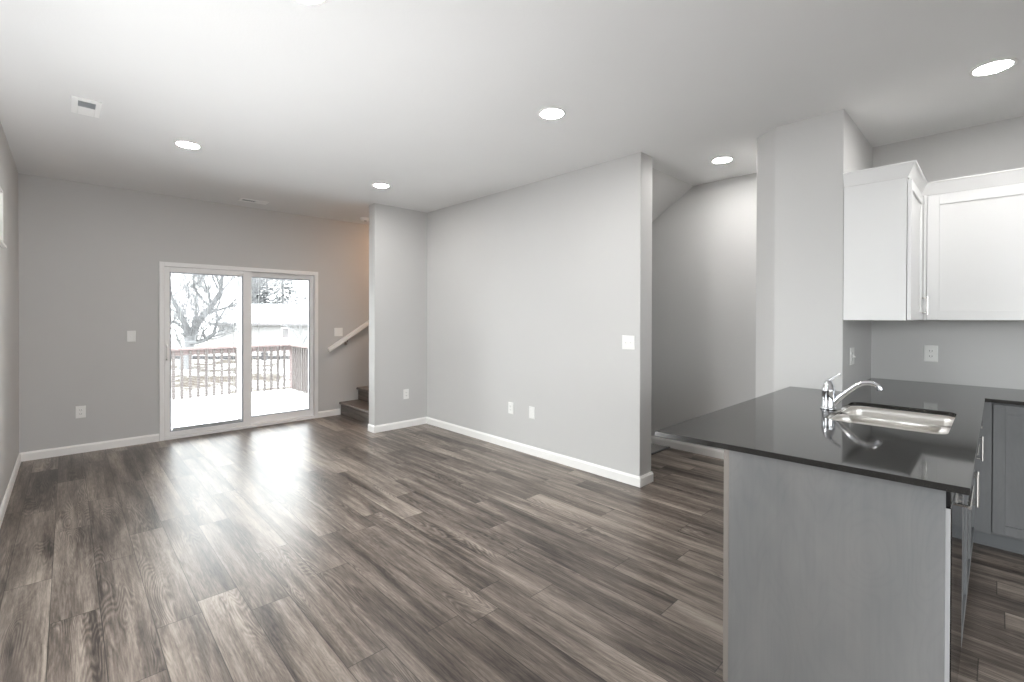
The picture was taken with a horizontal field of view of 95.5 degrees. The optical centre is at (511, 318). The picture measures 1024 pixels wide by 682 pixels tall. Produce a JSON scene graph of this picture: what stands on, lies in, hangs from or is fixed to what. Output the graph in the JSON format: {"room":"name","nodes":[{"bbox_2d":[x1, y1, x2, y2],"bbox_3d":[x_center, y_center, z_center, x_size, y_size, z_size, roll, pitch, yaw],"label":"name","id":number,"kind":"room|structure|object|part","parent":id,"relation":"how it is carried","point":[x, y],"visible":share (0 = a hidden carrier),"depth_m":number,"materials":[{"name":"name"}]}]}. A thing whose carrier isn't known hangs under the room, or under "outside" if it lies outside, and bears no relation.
{"room":"empty living room","nodes":[
{"label":"empty living room","id":0,"kind":"room"},
{"bbox_2d":[0,121,18,506],"bbox_3d":[-1.445,0.016,0.922,0.150,2.740,9.830,0,0,-44],"label":"wall","id":1,"kind":"structure","parent":0,"point":[9,256],"depth_m":3.65,"materials":[{"name":"grey paint"}]},
{"bbox_2d":[0,187,6,247],"bbox_3d":[-3.263,-0.705,2.834,0.170,0.400,1.215,0,0,-44],"label":"window","id":2,"kind":"structure","parent":1,"relation":"in","point":[2,244],"depth_m":3.31,"materials":[{"name":"white plastic"}]},
{"bbox_2d":[0,453,20,527],"bbox_3d":[-1.389,1.343,0.986,0.013,0.085,9.530,0,0,-44],"label":"baseboard","id":3,"kind":"structure","parent":1,"relation":"attached to","point":[8,492],"depth_m":3.55,"materials":[{"name":"white paint"}]},
{"bbox_2d":[18,173,368,452],"bbox_3d":[-2.882,-0.017,6.245,5.132,2.740,0.150,0,0,-44],"label":"wall","id":4,"kind":"structure","parent":0,"point":[90,255],"depth_m":4.94,"materials":[{"name":"grey paint"}]},
{"bbox_2d":[75,406,85,418],"bbox_3d":[-4.373,0.944,4.715,0.078,0.122,0.011,0,0,-44],"label":"wall outlet","id":5,"kind":"object","parent":4,"relation":"attached to","point":[80,411],"visible":1,"depth_m":4.71,"materials":[{"name":"white plastic"}]},
{"bbox_2d":[20,434,158,461],"bbox_3d":[-4.298,1.315,4.788,1.066,0.085,0.013,0,0,-44],"label":"baseboard","id":6,"kind":"structure","parent":4,"relation":"attached to","point":[74,449],"depth_m":4.75,"materials":[{"name":"white paint"}]},
{"bbox_2d":[127,331,135,341],"bbox_3d":[-4.080,0.186,4.985,0.074,0.118,0.018,0,0,-44],"label":"light switch","id":7,"kind":"object","parent":4,"relation":"attached to","point":[131,335],"visible":1,"depth_m":4.99,"materials":[{"name":"white plastic"}]},
{"bbox_2d":[159,261,317,440],"bbox_3d":[-3.311,0.358,5.787,1.741,1.993,0.183,0,0,-44],"label":"door","id":8,"kind":"structure","parent":4,"relation":"in","point":[244,275],"depth_m":5.74,"materials":[{"name":"white plastic"}]},
{"bbox_3d":[-3.845,0.376,5.184,0.022,0.240,0.049,0,0,-44],"label":"pull handle","id":9,"kind":"part","parent":8,"relation":"part of","materials":[{"name":"white plastic"}]},
{"bbox_3d":[-3.661,0.367,5.543,0.770,1.907,0.015,0,0,-44],"label":"screen frame","id":10,"kind":"part","parent":8,"relation":"part of","materials":[{"name":"clear glass"}]},
{"bbox_3d":[-3.589,1.250,5.499,0.690,0.014,0.014,0,0,-44],"label":"blind rail","id":11,"kind":"part","parent":8,"relation":"part of","materials":[{"name":"white plastic"}]},
{"bbox_3d":[-3.576,0.368,5.506,0.877,1.907,0.045,0,0,-44],"label":"sliding panel","id":12,"kind":"part","parent":8,"relation":"part of","materials":[{"name":"clear glass"}]},
{"bbox_3d":[-3.046,0.366,6.082,0.855,1.907,0.045,0,0,-44],"label":"fixed panel","id":13,"kind":"part","parent":8,"relation":"part of","materials":[{"name":"clear glass"}]},
{"bbox_2d":[318,409,339,417],"bbox_3d":[-2.542,1.310,6.468,0.306,0.085,0.013,0,0,-44],"label":"baseboard","id":14,"kind":"structure","parent":4,"relation":"attached to","point":[333,412],"depth_m":6.46,"materials":[{"name":"white paint"}]},
{"bbox_2d":[334,328,342,335],"bbox_3d":[-2.441,0.183,6.552,0.120,0.118,0.018,0,0,-44],"label":"light switch","id":15,"kind":"object","parent":4,"relation":"attached to","point":[337,331],"visible":1,"depth_m":6.55,"materials":[{"name":"white plastic"}]},
{"bbox_2d":[327,320,368,351],"bbox_3d":[-1.885,-0.145,7.033,1.833,1.188,0.087,0,0,-44],"label":"handrail","id":16,"kind":"object","parent":4,"relation":"attached to","point":[344,339],"visible":0.48,"depth_m":6.58,"materials":[{"name":"white paint"}]},
{"bbox_2d":[369,152,651,476],"bbox_3d":[-0.279,-0.003,4.792,0.922,2.800,3.266,0,0,-44],"label":"wall partition","id":17,"kind":"structure","parent":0,"point":[527,295],"depth_m":4.72,"materials":[{"name":"grey paint"}]},
{"bbox_2d":[403,389,408,398],"bbox_3d":[-1.329,0.944,5.842,0.078,0.122,0.011,0,0,-44],"label":"wall outlet","id":18,"kind":"object","parent":17,"relation":"attached to","point":[405,391],"visible":1,"depth_m":5.84,"materials":[{"name":"white plastic"}]},
{"bbox_2d":[508,402,512,413],"bbox_3d":[-0.015,0.940,4.910,0.011,0.122,0.078,0,0,-44],"label":"wall outlet","id":19,"kind":"object","parent":17,"relation":"attached to","point":[510,404],"visible":1,"depth_m":4.91,"materials":[{"name":"white plastic"}]},
{"bbox_2d":[368,417,653,487],"bbox_3d":[-0.144,1.324,5.000,3.409,0.085,0.733,0,0,33],"label":"baseboard","id":20,"kind":"structure","parent":17,"relation":"attached to","point":[620,476],"depth_m":4.69,"materials":[{"name":"white paint"}]},
{"bbox_2d":[651,446,669,454],"bbox_3d":[1.297,1.367,4.597,1.075,0.010,0.025,0,0,-44],"label":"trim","id":21,"kind":"structure","parent":20,"relation":"attached to","point":[660,450],"depth_m":4.82,"materials":[{"name":"grey wood"}]},
{"bbox_2d":[529,406,534,418],"bbox_3d":[0.199,0.945,4.689,0.008,0.122,0.078,0,0,-44],"label":"plate","id":22,"kind":"object","parent":17,"relation":"attached to","point":[531,409],"visible":1,"depth_m":4.68,"materials":[{"name":"white plastic"}]},
{"bbox_2d":[622,335,634,349],"bbox_3d":[0.966,0.196,3.877,0.018,0.118,0.120,0,0,-44],"label":"light switch","id":23,"kind":"object","parent":17,"relation":"attached to","point":[628,342],"visible":1,"depth_m":3.88,"materials":[{"name":"white plastic"}]},
{"bbox_2d":[0,414,1023,681],"bbox_3d":[0.406,1.440,2.704,5.282,0.120,9.830,0,0,-44],"label":"floor","id":24,"kind":"structure","parent":0,"point":[330,548],"depth_m":2.57,"materials":[{"name":"grey wood"}]},
{"bbox_2d":[339,386,368,423],"bbox_3d":[-1.390,0.720,6.784,1.824,1.267,1.138,0,0,-44],"label":"staircase","id":25,"kind":"structure","parent":24,"relation":"on","point":[358,409],"depth_m":6.40,"materials":[{"name":"brown wood"}]},
{"bbox_2d":[723,449,945,681],"bbox_3d":[1.047,0.942,1.581,0.621,0.892,0.031,0,0,42],"label":"end panel","id":26,"kind":"object","parent":24,"relation":"on","point":[829,575],"visible":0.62,"depth_m":1.56,"materials":[{"name":"grey wood"}]},
{"bbox_2d":[840,412,979,646],"bbox_3d":[1.859,0.941,2.300,0.880,0.891,0.636,0,0,-44],"label":"base cabinet","id":27,"kind":"object","parent":24,"relation":"on","point":[966,513],"visible":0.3,"depth_m":2.06,"materials":[{"name":"wood"}]},
{"bbox_3d":[1.888,0.966,1.953,0.436,0.614,0.019,0,0,-44],"label":"door","id":28,"kind":"part","parent":27,"relation":"part of","materials":[{"name":"wood"}]},
{"bbox_3d":[2.205,0.965,2.256,0.436,0.614,0.019,0,0,-44],"label":"door","id":29,"kind":"part","parent":27,"relation":"part of","materials":[{"name":"wood"}]},
{"bbox_3d":[2.044,0.759,2.061,0.011,0.144,0.038,0,0,-44],"label":"pull handle","id":30,"kind":"part","parent":27,"relation":"part of","materials":[{"name":"silver metal"}]},
{"bbox_3d":[2.090,0.759,2.105,0.011,0.144,0.038,0,0,-44],"label":"pull handle","id":31,"kind":"part","parent":27,"relation":"part of","materials":[{"name":"silver metal"}]},
{"bbox_2d":[945,486,974,681],"bbox_3d":[1.325,0.943,1.782,0.600,0.889,0.626,0,0,-44],"label":"dishwasher","id":32,"kind":"object","parent":24,"relation":"on","point":[953,561],"visible":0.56,"depth_m":1.45,"materials":[{"name":"stainless steel"},{"name":"black plastic"}]},
{"bbox_3d":[1.508,0.529,1.590,0.598,0.058,0.021,0,0,-44],"label":"control panel","id":33,"kind":"part","parent":32,"relation":"part of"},
{"bbox_3d":[1.510,0.918,1.592,0.594,0.713,0.021,0,0,-44],"label":"door","id":34,"kind":"part","parent":32,"relation":"part of","materials":[{"name":"silver metal"}]},
{"bbox_3d":[1.538,0.600,1.576,0.264,0.011,0.037,0,0,-44],"label":"pull handle","id":35,"kind":"part","parent":32,"relation":"part of","materials":[{"name":"silver metal"}]},
{"bbox_2d":[971,420,983,556],"bbox_3d":[2.381,0.939,2.799,0.554,0.891,0.636,0,0,-44],"label":"base cabinet","id":36,"kind":"object","parent":24,"relation":"on","point":[981,437],"visible":0.11,"depth_m":2.71,"materials":[{"name":"wood"}]},
{"bbox_3d":[2.554,0.965,2.590,0.511,0.614,0.019,0,0,-44],"label":"door","id":37,"kind":"part","parent":36,"relation":"part of","materials":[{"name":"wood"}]},
{"bbox_3d":[2.737,0.757,2.725,0.011,0.144,0.038,0,0,-44],"label":"pull handle","id":38,"kind":"part","parent":36,"relation":"part of","materials":[{"name":"silver metal"}]},
{"bbox_2d":[973,402,1023,554],"bbox_3d":[3.228,0.941,2.818,0.662,0.891,1.760,0,0,-44],"label":"base cabinet","id":39,"kind":"object","parent":24,"relation":"on","point":[999,517],"visible":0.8,"depth_m":2.75,"materials":[{"name":"wood"}]},
{"bbox_2d":[655,378,1023,495],"bbox_3d":[2.345,0.485,2.174,2.827,0.021,2.095,0,0,-44],"label":"countertop","id":40,"kind":"structure","parent":39,"relation":"on","point":[789,424],"depth_m":1.94,"materials":[{"name":"black stone"}]},
{"bbox_2d":[820,373,882,409],"bbox_3d":[1.722,0.376,2.365,0.072,0.192,0.262,0,0,-44],"label":"faucet","id":41,"kind":"object","parent":40,"relation":"on","point":[830,400],"visible":1,"depth_m":2.40,"materials":[{"name":"silver metal"}]},
{"bbox_3d":[1.673,0.310,2.415,0.022,0.060,0.060,0,0,-44],"label":"lever","id":42,"kind":"part","parent":41,"relation":"part of","materials":[{"name":"silver metal"}]},
{"bbox_3d":[1.731,0.385,2.355,0.031,0.156,0.223,0,0,-44],"label":"spout","id":43,"kind":"part","parent":41,"relation":"part of","materials":[{"name":"silver metal"}]},
{"bbox_2d":[830,406,954,433],"bbox_3d":[1.859,0.591,2.276,0.720,0.194,0.492,0,0,-44],"label":"sink","id":44,"kind":"object","parent":40,"relation":"in","point":[889,418],"visible":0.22,"depth_m":2.40,"materials":[{"name":"silver metal"}]},
{"bbox_3d":[1.746,0.593,2.167,0.356,0.190,0.441,0,0,-44],"label":"bowl","id":45,"kind":"part","parent":44,"relation":"part of","materials":[{"name":"silver metal"}]},
{"bbox_3d":[1.994,0.592,2.404,0.296,0.190,0.441,0,0,-44],"label":"bowl","id":46,"kind":"part","parent":44,"relation":"part of","materials":[{"name":"silver metal"}]},
{"bbox_3d":[3.037,0.891,2.606,0.019,0.764,0.478,0,0,-44],"label":"door","id":47,"kind":"part","parent":39,"relation":"part of","materials":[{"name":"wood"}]},
{"bbox_2d":[0,0,1023,224],"bbox_3d":[0.413,-1.435,2.688,5.282,0.150,9.830,0,0,-44],"label":"ceiling","id":48,"kind":"structure","parent":0,"point":[295,107],"depth_m":2.70,"materials":[{"name":"paint"}]},
{"bbox_2d":[71,95,101,117],"bbox_3d":[-2.744,-1.364,2.998,0.139,0.010,0.302,0,0,-44],"label":"ceiling vent","id":49,"kind":"object","parent":48,"relation":"in","point":[79,105],"visible":1,"depth_m":2.98,"materials":[{"name":"white metal"}]},
{"bbox_2d":[174,140,201,149],"bbox_3d":[-2.553,-1.369,3.663,0.184,0.006,0.184,0,0,-44],"label":"recessed light","id":50,"kind":"object","parent":48,"relation":"in","point":[184,144],"visible":1,"depth_m":3.65,"materials":[{"name":"white plastic"}]},
{"bbox_2d":[238,198,268,204],"bbox_3d":[-3.026,-1.378,5.446,0.300,0.010,0.140,0,0,-44],"label":"ceiling vent","id":51,"kind":"object","parent":48,"relation":"in","point":[239,199],"visible":1,"depth_m":5.44,"materials":[{"name":"white metal"}]},
{"bbox_2d":[295,0,326,5],"bbox_3d":[-0.854,-1.355,1.919,0.184,0.006,0.184,0,0,-44],"label":"recessed light","id":52,"kind":"object","parent":48,"relation":"in","point":[307,2],"visible":1,"depth_m":1.99,"materials":[{"name":"white"}]},
{"bbox_2d":[360,217,368,220],"bbox_3d":[-2.015,-1.365,6.392,0.140,0.041,0.140,0,0,-44],"label":"smoke detector","id":53,"kind":"object","parent":48,"relation":"attached to","point":[361,218],"visible":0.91,"depth_m":6.34,"materials":[{"name":"white plastic"}]},
{"bbox_2d":[372,183,389,187],"bbox_3d":[-1.347,-1.372,4.790,0.184,0.006,0.184,0,0,-44],"label":"recessed light","id":54,"kind":"object","parent":48,"relation":"in","point":[377,185],"visible":1,"depth_m":4.78,"materials":[{"name":"white plastic"}]},
{"bbox_2d":[538,107,565,119],"bbox_3d":[0.265,-1.359,3.083,0.184,0.006,0.184,0,0,-44],"label":"recessed light","id":55,"kind":"object","parent":48,"relation":"in","point":[551,113],"visible":1,"depth_m":3.07,"materials":[{"name":"white"}]},
{"bbox_2d":[710,156,733,163],"bbox_3d":[1.800,-1.360,3.988,0.184,0.006,0.184,0,0,-44],"label":"recessed light","id":56,"kind":"object","parent":48,"relation":"in","point":[725,159],"visible":1,"depth_m":3.99,"materials":[{"name":"white"}]},
{"bbox_2d":[969,58,1017,76],"bbox_3d":[2.586,-1.350,2.501,0.184,0.006,0.184,0,0,-44],"label":"recessed light","id":57,"kind":"object","parent":48,"relation":"in","point":[996,66],"visible":1,"depth_m":2.50,"materials":[{"name":"white"}]},
{"bbox_2d":[651,443,666,452],"bbox_3d":[0.782,1.365,5.136,1.075,0.006,1.475,0,0,-44],"label":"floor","id":58,"kind":"structure","parent":0,"point":[654,447],"depth_m":4.94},
{"bbox_2d":[652,168,692,221],"bbox_3d":[0.599,-0.553,5.319,1.078,1.640,2.535,0,0,-44],"label":"ceiling","id":59,"kind":"structure","parent":0,"point":[667,189],"depth_m":4.68,"materials":[{"name":"grey paint"}]},
{"bbox_2d":[756,109,872,397],"bbox_3d":[2.314,0.011,3.568,1.023,2.800,0.568,0,0,-44],"label":"wall pier","id":60,"kind":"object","parent":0,"point":[804,340],"visible":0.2,"depth_m":3.19,"materials":[{"name":"grey paint"}]},
{"bbox_2d":[850,347,855,364],"bbox_3d":[2.340,0.255,3.189,0.120,0.118,0.018,0,0,-44],"label":"outlet","id":61,"kind":"object","parent":60,"relation":"attached to","point":[852,356],"visible":1,"depth_m":3.17,"materials":[{"name":"white plastic"}]},
{"bbox_3d":[2.336,0.255,3.193,0.120,0.118,0.006,0,0,-44],"label":"plate","id":62,"kind":"part","parent":61,"relation":"part of","materials":[{"name":"white plastic"}]},
{"bbox_2d":[651,116,1023,449],"bbox_3d":[2.250,0.005,4.456,0.188,2.740,9.530,0,0,-44],"label":"wall","id":63,"kind":"structure","parent":0,"point":[704,245],"depth_m":4.46,"materials":[{"name":"grey paint"}]},
{"bbox_2d":[651,436,723,458],"bbox_3d":[1.568,1.328,5.082,0.013,0.085,2.638,0,0,-44],"label":"baseboard","id":64,"kind":"structure","parent":63,"relation":"attached to","point":[716,453],"depth_m":4.80,"materials":[{"name":"white paint"}]},
{"bbox_2d":[843,160,927,319],"bbox_3d":[2.610,-0.463,3.198,1.025,0.940,0.367,0,0,-44],"label":"upper cabinet","id":65,"kind":"object","parent":63,"relation":"attached to","point":[884,220],"visible":0.96,"depth_m":2.89,"materials":[{"name":"white paint"}]},
{"bbox_3d":[2.488,-0.891,3.084,0.693,0.083,0.354,0,0,-44],"label":"crown molding","id":66,"kind":"part","parent":65,"relation":"part of","materials":[{"name":"white paint"}]},
{"bbox_3d":[2.585,-0.415,2.979,0.594,0.842,0.019,0,0,-44],"label":"door","id":67,"kind":"part","parent":65,"relation":"part of","materials":[{"name":"white paint"}]},
{"bbox_3d":[2.795,-0.092,3.147,0.011,0.124,0.034,0,0,-44],"label":"pull handle","id":68,"kind":"part","parent":65,"relation":"part of","materials":[{"name":"silver metal"}]},
{"bbox_2d":[924,345,937,361],"bbox_3d":[3.092,0.256,3.433,0.011,0.122,0.078,0,0,-44],"label":"wall outlet","id":69,"kind":"object","parent":63,"relation":"attached to","point":[930,351],"visible":1,"depth_m":3.43,"materials":[{"name":"white plastic"}]},
{"bbox_2d":[922,167,1023,320],"bbox_3d":[3.425,-0.459,2.809,0.384,0.940,1.430,0,0,-44],"label":"upper cabinet","id":70,"kind":"object","parent":63,"relation":"attached to","point":[973,264],"visible":0.92,"depth_m":3.02,"materials":[{"name":"white paint"}]},
{"bbox_3d":[3.311,-0.887,2.695,0.042,0.083,1.428,0,0,-44],"label":"crown molding","id":71,"kind":"part","parent":70,"relation":"part of","materials":[{"name":"white paint"}]},
{"bbox_3d":[-5.367,1.500,6.526,5.660,0.040,3.634,0,0,-44],"label":"deck","id":72,"kind":"object","parent":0,"visible":0},
{"bbox_2d":[171,344,307,399],"bbox_3d":[-5.373,1.214,6.518,5.640,1.362,3.575,0,0,-44],"label":"deck railing","id":73,"kind":"object","parent":72,"relation":"on","point":[301,355],"visible":0.2,"depth_m":8.93,"materials":[{"name":"red wood"}]},
{"bbox_3d":[-6.535,0.542,7.730,5.640,0.037,0.140,0,0,-44],"label":"rail","id":74,"kind":"part","parent":73,"relation":"part of","materials":[{"name":"red wood"}]},
{"bbox_3d":[-6.577,0.606,7.691,5.525,0.090,0.040,0,0,-44],"label":"sub rail","id":75,"kind":"part","parent":73,"relation":"part of","materials":[{"name":"red wood"}]},
{"bbox_3d":[-4.549,1.218,9.635,0.090,1.325,0.090,0,0,-44],"label":"post","id":76,"kind":"part","parent":73,"relation":"part of","materials":[{"name":"red wood"}]},
{"bbox_3d":[-3.324,0.547,8.352,0.140,0.037,3.400,0,0,-44],"label":"rail","id":77,"kind":"part","parent":73,"relation":"part of","materials":[{"name":"red wood"}]},
{"bbox_2d":[171,388,307,428],"bbox_3d":[-5.351,1.453,6.510,5.660,0.052,3.610,0,0,-44],"label":"snow","id":78,"kind":"object","parent":72,"relation":"on","point":[199,416],"visible":0.27,"depth_m":7.66,"materials":[{"name":"white snow"}]},
{"label":"outside","id":79,"kind":"structure","parent":0,"visible":0},
{"bbox_2d":[171,333,288,399],"bbox_3d":[-8.175,2.227,30.254,110.000,1.760,145.000,0,0,-44],"label":"yard","id":80,"kind":"structure","parent":79,"point":[214,342],"depth_m":16.20,"materials":[{"name":"white snow"}]},
{"bbox_2d":[171,356,288,358],"bbox_3d":[-13.005,1.835,22.111,18.010,0.150,0.200,0,0,-2],"label":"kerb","id":81,"kind":"object","parent":80,"relation":"on","point":[177,357],"depth_m":22.00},
{"bbox_2d":[171,273,306,369],"bbox_3d":[-11.806,-1.474,18.586,7.575,6.799,7.041,0,0,34],"label":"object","id":82,"kind":"object","parent":80,"relation":"on","point":[199,317],"visible":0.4,"depth_m":17.20,"materials":[{"name":"grey plant"}]},
{"bbox_2d":[227,278,277,309],"bbox_3d":[-35.471,-4.022,63.898,7.836,13.753,8.319,0,0,-44],"label":"evergreen tree","id":83,"kind":"object","parent":80,"relation":"on","point":[264,293],"visible":0.09,"depth_m":63.77,"materials":[{"name":"grey plant"}]},
{"bbox_2d":[208,304,307,346],"bbox_3d":[-21.502,0.676,49.975,16.200,4.520,9.260,0,0,0],"label":"house","id":84,"kind":"structure","parent":80,"relation":"on","point":[272,332],"depth_m":46.01,"materials":[{"name":"white"}]},
{"bbox_3d":[-22.404,1.405,45.966,0.640,0.940,0.025,0,0,0],"label":"pane","id":85,"kind":"part","parent":84,"relation":"part of","materials":[{"name":"white glass"}]},
{"bbox_2d":[261,351,267,359],"bbox_3d":[-11.284,1.647,21.209,0.300,0.485,0.300,0,0,-44],"label":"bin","id":86,"kind":"object","parent":80,"relation":"on","point":[266,351],"visible":0.37,"depth_m":21.14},
{"bbox_2d":[259,279,307,303],"bbox_3d":[-40.412,-6.640,81.905,13.283,18.766,13.554,0,0,-44],"label":"evergreen tree","id":87,"kind":"object","parent":80,"relation":"on","point":[290,293],"visible":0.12,"depth_m":81.80,"materials":[{"name":"grey plant"}]},
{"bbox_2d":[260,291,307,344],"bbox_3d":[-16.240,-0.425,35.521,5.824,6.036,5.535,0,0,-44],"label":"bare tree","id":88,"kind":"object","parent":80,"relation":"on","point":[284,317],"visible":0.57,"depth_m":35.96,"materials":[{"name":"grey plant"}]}
]}

